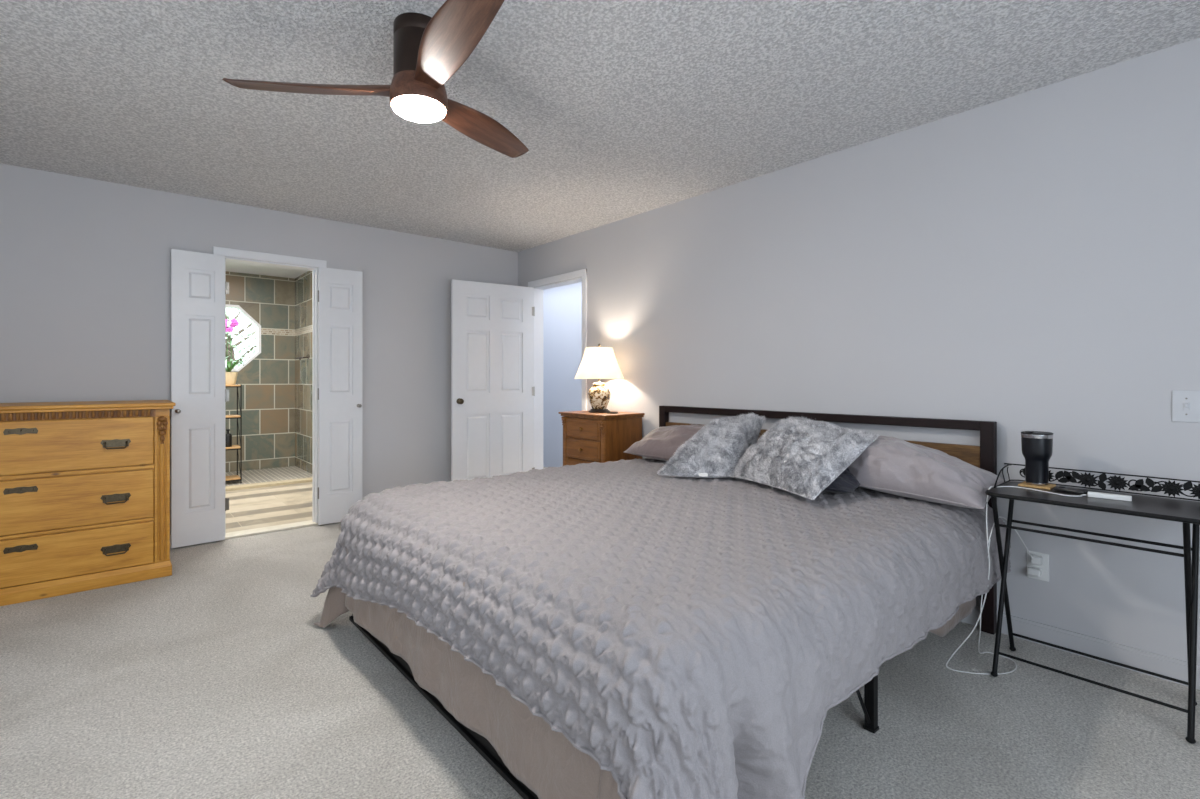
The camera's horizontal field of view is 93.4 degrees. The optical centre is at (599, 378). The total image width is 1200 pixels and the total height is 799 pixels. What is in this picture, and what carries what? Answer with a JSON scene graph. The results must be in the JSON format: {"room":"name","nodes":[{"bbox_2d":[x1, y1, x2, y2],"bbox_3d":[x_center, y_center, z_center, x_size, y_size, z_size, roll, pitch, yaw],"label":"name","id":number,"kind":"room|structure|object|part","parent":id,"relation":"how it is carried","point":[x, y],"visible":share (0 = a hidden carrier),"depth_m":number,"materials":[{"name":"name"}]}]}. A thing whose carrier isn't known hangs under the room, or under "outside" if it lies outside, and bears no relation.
{"room":"bedroom","nodes":[
{"label":"bedroom","id":0,"kind":"room"},
{"bbox_2d":[0,163,517,534],"bbox_3d":[-2.606,-0.060,4.252,4.825,2.440,0.120,0,0,-41],"label":"wall","id":1,"kind":"structure","parent":0,"point":[85,263],"depth_m":3.84,"materials":[{"name":"grey paint"}]},
{"bbox_2d":[171,249,228,547],"bbox_3d":[-2.774,0.133,3.934,0.332,2.030,0.095,0,0,-43],"label":"door","id":2,"kind":"structure","parent":1,"relation":"in","point":[199,504],"depth_m":3.93,"materials":[{"name":"white paint"}]},
{"bbox_2d":[213,246,326,541],"bbox_3d":[-2.474,0.107,4.275,0.754,2.106,0.016,0,0,-41],"label":"trim","id":3,"kind":"structure","parent":1,"relation":"attached to","point":[228,252],"depth_m":4.25,"materials":[{"name":"white paint"}]},
{"bbox_2d":[225,257,317,522],"bbox_3d":[-2.519,0.138,4.327,0.632,2.045,0.120,0,0,-41],"label":"trim","id":4,"kind":"structure","parent":1,"relation":"attached to","point":[314,270],"depth_m":4.50,"materials":[{"name":"white paint"}]},
{"bbox_2d":[225,520,317,538],"bbox_3d":[-2.521,1.151,4.329,0.632,0.018,0.135,0,0,-41],"label":"trim","id":5,"kind":"structure","parent":1,"relation":"attached to","point":[236,534],"depth_m":4.29,"materials":[{"name":"wood"}]},
{"bbox_2d":[318,267,361,524],"bbox_3d":[-2.077,0.133,4.532,0.336,2.030,0.095,0,0,-38],"label":"door","id":6,"kind":"structure","parent":1,"relation":"in","point":[339,290],"depth_m":4.53,"materials":[{"name":"white paint"}]},
{"bbox_2d":[225,271,294,471],"bbox_3d":[-4.986,-0.105,6.745,2.420,2.570,0.001,0,0,-41],"label":"wall","id":7,"kind":"structure","parent":0,"point":[267,381],"depth_m":7.31,"materials":[{"name":"tile"}]},
{"bbox_2d":[225,304,260,370],"bbox_3d":[-4.713,-0.512,7.041,0.834,0.834,0.108,0,0,-41],"label":"window","id":8,"kind":"structure","parent":7,"relation":"in","point":[245,337],"depth_m":7.17,"materials":[{"name":"white glass"}]},
{"bbox_2d":[225,261,307,277],"bbox_3d":[-3.911,-1.390,5.516,2.650,0.100,3.506,0,0,-41],"label":"ceiling","id":9,"kind":"structure","parent":0,"point":[237,267],"depth_m":6.98,"materials":[{"name":"white paint"}]},
{"bbox_2d":[225,482,311,532],"bbox_3d":[-3.422,1.160,4.923,2.420,0.001,1.970,0,0,-41],"label":"floor","id":10,"kind":"structure","parent":0,"point":[252,508],"depth_m":5.14,"materials":[{"name":"beige wood"}]},
{"bbox_2d":[225,466,311,485],"bbox_3d":[-4.571,1.160,6.261,2.420,0.001,1.276,0,0,-41],"label":"floor","id":11,"kind":"structure","parent":0,"point":[291,472],"depth_m":6.79,"materials":[{"name":"tile"}]},
{"bbox_2d":[225,384,241,482],"bbox_3d":[-4.185,0.610,6.279,0.308,1.100,0.260,0,0,-41],"label":"shelf rack","id":12,"kind":"object","parent":11,"relation":"on","point":[237,447],"visible":0.52,"depth_m":6.28,"materials":[{"name":"black metal"}]},
{"bbox_2d":[225,429,231,446],"bbox_3d":[-4.141,0.656,6.290,0.072,0.196,0.072,0,0,-41],"label":"bottle","id":13,"kind":"object","parent":12,"relation":"on","point":[228,437],"visible":0.97,"depth_m":6.27,"materials":[{"name":"black plastic"}]},
{"bbox_3d":[-4.185,0.417,6.279,0.304,0.016,0.256,0,0,-41],"label":"shelf","id":14,"kind":"part","parent":12,"relation":"part of","materials":[{"name":"brown wood"}]},
{"bbox_3d":[-4.185,0.762,6.279,0.304,0.016,0.256,0,0,-41],"label":"shelf","id":15,"kind":"part","parent":12,"relation":"part of","materials":[{"name":"brown wood"}]},
{"bbox_3d":[-4.185,1.107,6.279,0.304,0.016,0.256,0,0,-41],"label":"shelf","id":16,"kind":"part","parent":12,"relation":"part of","materials":[{"name":"brown wood"}]},
{"bbox_2d":[225,318,243,384],"bbox_3d":[-4.114,-0.307,6.289,0.283,0.740,0.305,0,0,-41],"label":"potted orchid","id":17,"kind":"object","parent":12,"relation":"on","point":[230,377],"visible":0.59,"depth_m":6.27,"materials":[{"name":"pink plant"}]},
{"bbox_3d":[-4.133,-0.006,6.297,0.168,0.140,0.168,0,0,-41],"label":"pot","id":18,"kind":"part","parent":17,"relation":"part of","materials":[{"name":"beige ceramic"}]},
{"bbox_2d":[295,271,311,473],"bbox_3d":[-2.965,-0.105,6.249,0.001,2.570,3.386,0,0,-41],"label":"wall","id":19,"kind":"structure","parent":0,"point":[303,283],"depth_m":7.19,"materials":[{"name":"tile"}]},
{"bbox_2d":[225,477,311,490],"bbox_3d":[-4.110,1.170,5.724,2.420,0.080,0.140,0,0,-41],"label":"trim","id":20,"kind":"structure","parent":19,"relation":"attached to","point":[302,480],"depth_m":6.11,"materials":[{"name":"stone"}]},
{"bbox_2d":[543,282,581,466],"bbox_3d":[0.019,-0.060,5.815,1.195,2.440,4.400,0,0,-41],"label":"wall","id":21,"kind":"structure","parent":0,"point":[562,305],"depth_m":7.20,"materials":[{"name":"paint"}]},
{"bbox_2d":[0,0,1199,251],"bbox_3d":[-0.559,-1.330,1.868,4.825,0.100,6.404,0,0,-41],"label":"ceiling","id":22,"kind":"structure","parent":0,"point":[621,109],"depth_m":2.52,"materials":[{"name":"white paint"}]},
{"bbox_2d":[222,0,528,157],"bbox_3d":[-0.558,-1.120,1.988,1.174,0.318,1.094,0,0,-41],"label":"ceiling fan","id":23,"kind":"object","parent":22,"relation":"hanging from","point":[428,51],"visible":1,"depth_m":1.97,"materials":[{"name":"brown wood"}]},
{"bbox_3d":[-1.030,-1.047,2.046,0.592,0.054,0.138,0,0,-4],"label":"blade","id":24,"kind":"part","parent":23,"relation":"part of","materials":[{"name":"brown wood"}]},
{"bbox_2d":[392,95,445,122],"bbox_3d":[-0.659,-0.980,2.057,0.187,0.038,0.187,0,0,-41],"label":"diffuser","id":25,"kind":"object","parent":23,"relation":"attached to","point":[416,108],"depth_m":2.02,"materials":[{"name":"white glass"}]},
{"bbox_3d":[-0.463,-1.047,1.742,0.138,0.054,0.592,0,0,-34],"label":"blade","id":26,"kind":"part","parent":23,"relation":"part of","materials":[{"name":"brown wood"}]},
{"bbox_3d":[-0.483,-1.047,2.384,0.138,0.054,0.592,0,0,26],"label":"blade","id":27,"kind":"part","parent":23,"relation":"part of","materials":[{"name":"brown wood"}]},
{"bbox_2d":[0,522,1199,798],"bbox_3d":[-0.566,1.210,1.784,4.705,0.100,6.284,0,0,-41],"label":"floor","id":28,"kind":"structure","parent":0,"point":[215,677],"depth_m":1.97,"materials":[{"name":"carpet"}]},
{"bbox_2d":[0,400,175,605],"bbox_3d":[-3.201,0.650,3.156,1.290,1.020,0.640,0,0,-41],"label":"dresser","id":29,"kind":"object","parent":28,"relation":"on","point":[85,485],"visible":1,"depth_m":3.09,"materials":[{"name":"brown wood"}]},
{"bbox_3d":[-3.009,0.882,2.935,0.128,0.035,0.010,0,0,-41],"label":"keyhole plate","id":30,"kind":"part","parent":29,"relation":"part of","materials":[{"name":"grey metal"}]},
{"bbox_3d":[-3.009,0.579,2.935,0.128,0.035,0.010,0,0,-41],"label":"keyhole plate","id":31,"kind":"part","parent":29,"relation":"part of","materials":[{"name":"grey metal"}]},
{"bbox_3d":[-3.009,0.273,2.935,0.128,0.035,0.010,0,0,-41],"label":"keyhole plate","id":32,"kind":"part","parent":29,"relation":"part of","materials":[{"name":"grey metal"}]},
{"bbox_3d":[-3.017,0.951,2.947,1.082,0.242,0.021,0,0,-41],"label":"drawer","id":33,"kind":"part","parent":29,"relation":"part of","materials":[{"name":"brown wood"}]},
{"bbox_3d":[-3.017,0.664,2.947,1.082,0.277,0.021,0,0,-41],"label":"drawer","id":34,"kind":"part","parent":29,"relation":"part of","materials":[{"name":"brown wood"}]},
{"bbox_3d":[-3.017,0.357,2.947,1.082,0.275,0.021,0,0,-41],"label":"drawer","id":35,"kind":"part","parent":29,"relation":"part of","materials":[{"name":"brown wood"}]},
{"bbox_3d":[-2.719,0.672,3.173,0.132,0.054,0.027,0,0,-41],"label":"handle","id":36,"kind":"part","parent":29,"relation":"part of","materials":[{"name":"grey metal"}]},
{"bbox_3d":[-2.719,0.959,3.173,0.132,0.054,0.027,0,0,-41],"label":"handle","id":37,"kind":"part","parent":29,"relation":"part of","materials":[{"name":"grey metal"}]},
{"bbox_3d":[-2.719,0.365,3.173,0.132,0.054,0.027,0,0,-41],"label":"handle","id":38,"kind":"part","parent":29,"relation":"part of","materials":[{"name":"grey metal"}]},
{"bbox_2d":[558,411,644,465],"bbox_3d":[0.001,0.710,4.383,0.419,0.900,0.562,0,0,-41],"label":"nightstand","id":39,"kind":"object","parent":28,"relation":"on","point":[588,437],"visible":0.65,"depth_m":4.22,"materials":[{"name":"brown wood"}]},
{"bbox_3d":[-0.127,0.691,4.273,0.024,0.147,0.400,0,0,-41],"label":"drawer","id":40,"kind":"part","parent":39,"relation":"part of","materials":[{"name":"brown wood"}]},
{"bbox_3d":[-0.127,0.533,4.273,0.024,0.147,0.400,0,0,-41],"label":"drawer","id":41,"kind":"part","parent":39,"relation":"part of","materials":[{"name":"brown wood"}]},
{"bbox_3d":[-0.127,0.376,4.273,0.024,0.147,0.400,0,0,-41],"label":"drawer","id":42,"kind":"part","parent":39,"relation":"part of","materials":[{"name":"brown wood"}]},
{"bbox_2d":[574,344,623,412],"bbox_3d":[-0.006,-0.010,4.436,0.392,0.540,0.392,0,0,-41],"label":"table lamp","id":43,"kind":"object","parent":39,"relation":"on","point":[598,362],"visible":1,"depth_m":4.34,"materials":[{"name":"fabric"}]},
{"bbox_3d":[-0.006,-0.123,4.436,0.392,0.243,0.392,0,0,-41],"label":"lamp shade","id":44,"kind":"part","parent":43,"relation":"part of","materials":[{"name":"fabric"}]},
{"bbox_2d":[588,386,610,408],"bbox_3d":[-0.006,0.145,4.436,0.180,0.182,0.180,0,0,-41],"label":"lamp base","id":45,"kind":"object","parent":43,"relation":"on","point":[599,396],"depth_m":4.37,"materials":[{"name":"ceramic"}]},
{"bbox_2d":[349,405,996,798],"bbox_3d":[0.292,0.677,2.646,2.246,0.965,2.076,0,0,-41],"label":"bed","id":46,"kind":"object","parent":28,"relation":"on","point":[984,456],"visible":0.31,"depth_m":2.58,"materials":[{"name":"metal"}]},
{"bbox_3d":[-0.513,1.080,1.893,0.043,0.070,1.940,0,0,-41],"label":"foot rail","id":47,"kind":"part","parent":46,"relation":"part of","materials":[{"name":"black metal"}]},
{"bbox_3d":[1.126,0.677,3.362,0.048,0.965,2.076,0,0,-41],"label":"headboard frame","id":48,"kind":"part","parent":46,"relation":"part of","materials":[{"name":"black metal"}]},
{"bbox_3d":[0.858,1.055,1.837,0.143,0.210,0.038,0,0,-41],"label":"leg","id":49,"kind":"part","parent":46,"relation":"part of","materials":[{"name":"black metal"}]},
{"bbox_2d":[985,463,1199,743],"bbox_3d":[1.839,0.761,2.083,0.394,0.797,0.669,0,0,-41],"label":"side table","id":50,"kind":"object","parent":28,"relation":"on","point":[1185,511],"visible":0.91,"depth_m":2.05,"materials":[{"name":"black metal"}]},
{"bbox_3d":[1.633,0.803,2.285,0.280,0.712,0.024,0,0,-41],"label":"leg","id":51,"kind":"part","parent":50,"relation":"part of","materials":[{"name":"black metal"}]},
{"bbox_3d":[1.657,0.803,2.321,0.294,0.712,0.024,0,0,-41],"label":"leg","id":52,"kind":"part","parent":50,"relation":"part of","materials":[{"name":"black metal"}]},
{"bbox_2d":[946,486,1086,674],"bbox_3d":[1.635,0.795,2.267,0.456,0.730,0.228,0,0,23],"label":"charging cable","id":53,"kind":"object","parent":50,"relation":"hanging from","point":[988,546],"visible":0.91,"depth_m":2.26,"materials":[{"name":"white plastic"}]},
{"bbox_2d":[1018,481,1055,489],"bbox_3d":[1.782,0.433,2.304,0.105,0.009,0.105,0,0,-41],"label":"coaster","id":54,"kind":"object","parent":50,"relation":"on","point":[1023,484],"visible":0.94,"depth_m":2.28,"materials":[{"name":"brown wood"}]},
{"bbox_2d":[1021,431,1053,485],"bbox_3d":[1.782,0.321,2.304,0.106,0.215,0.106,0,0,-41],"label":"tumbler","id":55,"kind":"object","parent":54,"relation":"on","point":[1037,446],"visible":1,"depth_m":2.27,"materials":[{"name":"metal"}]},
{"bbox_3d":[1.782,0.222,2.304,0.106,0.016,0.106,0,0,-41],"label":"lid","id":56,"kind":"part","parent":55,"relation":"part of","materials":[{"name":"black plastic"}]},
{"bbox_2d":[1049,470,1054,481],"bbox_3d":[1.839,0.399,2.338,0.011,0.061,0.068,0,0,-41],"label":"flower","id":57,"kind":"object","parent":50,"relation":"on","point":[1050,474],"depth_m":2.32,"materials":[{"name":"black metal"}]},
{"bbox_2d":[1054,486,1087,494],"bbox_3d":[1.845,0.428,2.137,0.047,0.018,0.204,0,0,-31],"label":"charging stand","id":58,"kind":"object","parent":50,"relation":"on","point":[1060,488],"visible":0.63,"depth_m":2.17,"materials":[{"name":"black plastic"}]},
{"bbox_2d":[1077,472,1097,486],"bbox_3d":[1.928,0.399,2.235,0.011,0.061,0.068,0,0,-41],"label":"flower","id":59,"kind":"object","parent":50,"relation":"on","point":[1086,479],"depth_m":2.23,"materials":[{"name":"black metal"}]},
{"bbox_3d":[1.871,0.399,2.110,0.272,0.072,0.669,0,0,-41],"label":"gallery rail","id":60,"kind":"part","parent":50,"relation":"part of","materials":[{"name":"black metal"}]},
{"bbox_2d":[1087,491,1131,500],"bbox_3d":[1.863,0.429,2.067,0.120,0.018,0.026,0,0,44],"label":"bank","id":61,"kind":"object","parent":50,"relation":"on","point":[1089,494],"visible":1,"depth_m":2.06,"materials":[{"name":"white plastic"}]},
{"bbox_2d":[1106,475,1127,490],"bbox_3d":[1.985,0.399,2.168,0.011,0.061,0.068,0,0,-41],"label":"flower","id":62,"kind":"object","parent":50,"relation":"on","point":[1115,482],"depth_m":2.17,"materials":[{"name":"black metal"}]},
{"bbox_2d":[1159,480,1183,496],"bbox_3d":[2.081,0.399,2.057,0.011,0.061,0.068,0,0,-41],"label":"flower","id":63,"kind":"object","parent":50,"relation":"on","point":[1173,488],"depth_m":2.06,"materials":[{"name":"black metal"}]},
{"bbox_3d":[2.003,0.803,1.919,0.294,0.712,0.024,0,0,-41],"label":"leg","id":64,"kind":"part","parent":50,"relation":"part of","materials":[{"name":"black metal"}]},
{"bbox_3d":[1.979,0.803,1.883,0.280,0.712,0.024,0,0,-41],"label":"leg","id":65,"kind":"part","parent":50,"relation":"part of","materials":[{"name":"black metal"}]},
{"bbox_2d":[1189,483,1199,498],"bbox_3d":[2.130,0.399,2.000,0.011,0.061,0.068,0,0,-41],"label":"flower","id":66,"kind":"object","parent":50,"relation":"on","point":[1195,490],"depth_m":2.01,"materials":[{"name":"black metal"}]},
{"bbox_2d":[518,38,1199,664],"bbox_3d":[1.265,-0.060,3.355,0.120,2.440,6.284,0,0,-41],"label":"wall","id":67,"kind":"structure","parent":0,"point":[1030,260],"depth_m":2.60,"materials":[{"name":"grey paint"}]},
{"bbox_2d":[451,279,534,480],"bbox_3d":[-0.995,0.133,5.260,0.811,2.030,0.157,0,0,-38],"label":"door","id":68,"kind":"structure","parent":67,"relation":"in","point":[493,391],"depth_m":5.21,"materials":[{"name":"white paint"}]},
{"bbox_3d":[-1.237,0.198,5.010,0.052,0.052,0.061,0,0,-34],"label":"knob","id":69,"kind":"part","parent":68,"relation":"part of","materials":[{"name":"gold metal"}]},
{"bbox_2d":[533,277,581,469],"bbox_3d":[-0.356,0.135,5.244,0.120,2.050,0.778,0,0,-41],"label":"trim","id":70,"kind":"structure","parent":67,"relation":"attached to","point":[537,291],"depth_m":5.52,"materials":[{"name":"white paint"}]},
{"bbox_2d":[528,269,586,410],"bbox_3d":[-0.408,0.105,5.199,0.016,2.110,0.898,0,0,-41],"label":"trim","id":71,"kind":"structure","parent":67,"relation":"attached to","point":[582,273],"depth_m":4.89,"materials":[{"name":"white paint"}]},
{"bbox_2d":[1027,551,1048,581],"bbox_3d":[1.926,0.822,2.486,0.009,0.120,0.080,0,0,-41],"label":"wall outlet","id":72,"kind":"object","parent":67,"relation":"attached to","point":[1044,567],"visible":0.66,"depth_m":2.47,"materials":[{"name":"white plastic"}]},
{"bbox_2d":[1026,567,1041,576],"bbox_3d":[1.903,0.845,2.477,0.036,0.030,0.050,0,0,-41],"label":"plug adapter","id":73,"kind":"object","parent":72,"relation":"attached to","point":[1037,572],"visible":1,"depth_m":2.46,"materials":[{"name":"white plastic"}]},
{"bbox_2d":[1031,555,1042,564],"bbox_3d":[1.910,0.792,2.471,0.032,0.035,0.038,0,0,-41],"label":"plug adapter","id":74,"kind":"object","parent":72,"relation":"attached to","point":[1037,560],"visible":0.99,"depth_m":2.46,"materials":[{"name":"white plastic"}]},
{"bbox_2d":[988,516,1032,558],"bbox_3d":[1.723,0.680,2.378,0.398,0.219,0.023,0,0,-31],"label":"cable","id":75,"kind":"object","parent":74,"relation":"attached to","point":[999,516],"visible":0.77,"depth_m":2.41,"materials":[{"name":"white plastic"}]},
{"bbox_2d":[961,606,1199,689],"bbox_3d":[1.175,1.116,3.357,0.014,0.088,6.164,0,0,-41],"label":"baseboard","id":76,"kind":"structure","parent":67,"relation":"attached to","point":[1127,655],"depth_m":2.33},
{"bbox_2d":[1172,390,1199,422],"bbox_3d":[2.219,0.104,2.138,0.018,0.120,0.078,0,0,-41],"label":"light switch","id":77,"kind":"object","parent":67,"relation":"attached to","point":[1185,404],"visible":1,"depth_m":2.14,"materials":[{"name":"plastic"}]},
{"bbox_3d":[0.309,0.749,2.618,2.150,0.328,1.900,0,0,-41],"label":"mattress","id":78,"kind":"object","parent":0,"visible":0},
{"bbox_2d":[313,524,975,798],"bbox_3d":[0.193,0.864,2.615,2.287,0.580,2.120,0,0,-41],"label":"sheet","id":79,"kind":"object","parent":78,"relation":"on","point":[543,759],"visible":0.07,"depth_m":1.61,"materials":[{"name":"grey fabric"}]},
{"bbox_2d":[310,458,1010,798],"bbox_3d":[0.235,0.924,2.551,2.300,0.271,2.258,0,0,-41],"label":"quilt","id":80,"kind":"object","parent":79,"relation":"on","point":[713,627],"visible":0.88,"depth_m":1.62,"materials":[{"name":"fabric"}]},
{"bbox_2d":[623,424,704,460],"bbox_3d":[0.527,0.398,3.589,0.441,0.224,0.806,0,0,-41],"label":"pillow","id":81,"kind":"object","parent":80,"relation":"on","point":[661,443],"visible":0.56,"depth_m":3.54,"materials":[{"name":"grey fabric"}]},
{"bbox_2d":[657,412,766,477],"bbox_3d":[0.619,0.349,3.080,0.614,0.337,0.378,0,0,8],"label":"throw cushion","id":82,"kind":"object","parent":80,"relation":"on","point":[715,451],"visible":0.86,"depth_m":2.96,"materials":[{"name":"fabric"}]},
{"bbox_2d":[735,467,859,492],"bbox_3d":[1.000,0.434,2.934,0.505,0.168,0.837,0,0,-41],"label":"pillow","id":83,"kind":"object","parent":80,"relation":"on","point":[846,482],"visible":0.1,"depth_m":2.56,"materials":[{"name":"grey fabric"}]},
{"bbox_2d":[731,416,879,499],"bbox_3d":[0.928,0.349,2.743,0.539,0.329,0.611,0,0,-35],"label":"throw cushion","id":84,"kind":"object","parent":80,"relation":"on","point":[802,456],"visible":1,"depth_m":2.62,"materials":[{"name":"fabric"}]},
{"bbox_2d":[848,435,1005,508],"bbox_3d":[1.340,0.386,2.703,0.422,0.264,0.968,0,0,-41],"label":"pillow","id":85,"kind":"object","parent":80,"relation":"on","point":[891,465],"visible":0.66,"depth_m":2.43,"materials":[{"name":"grey fabric"}]}
]}

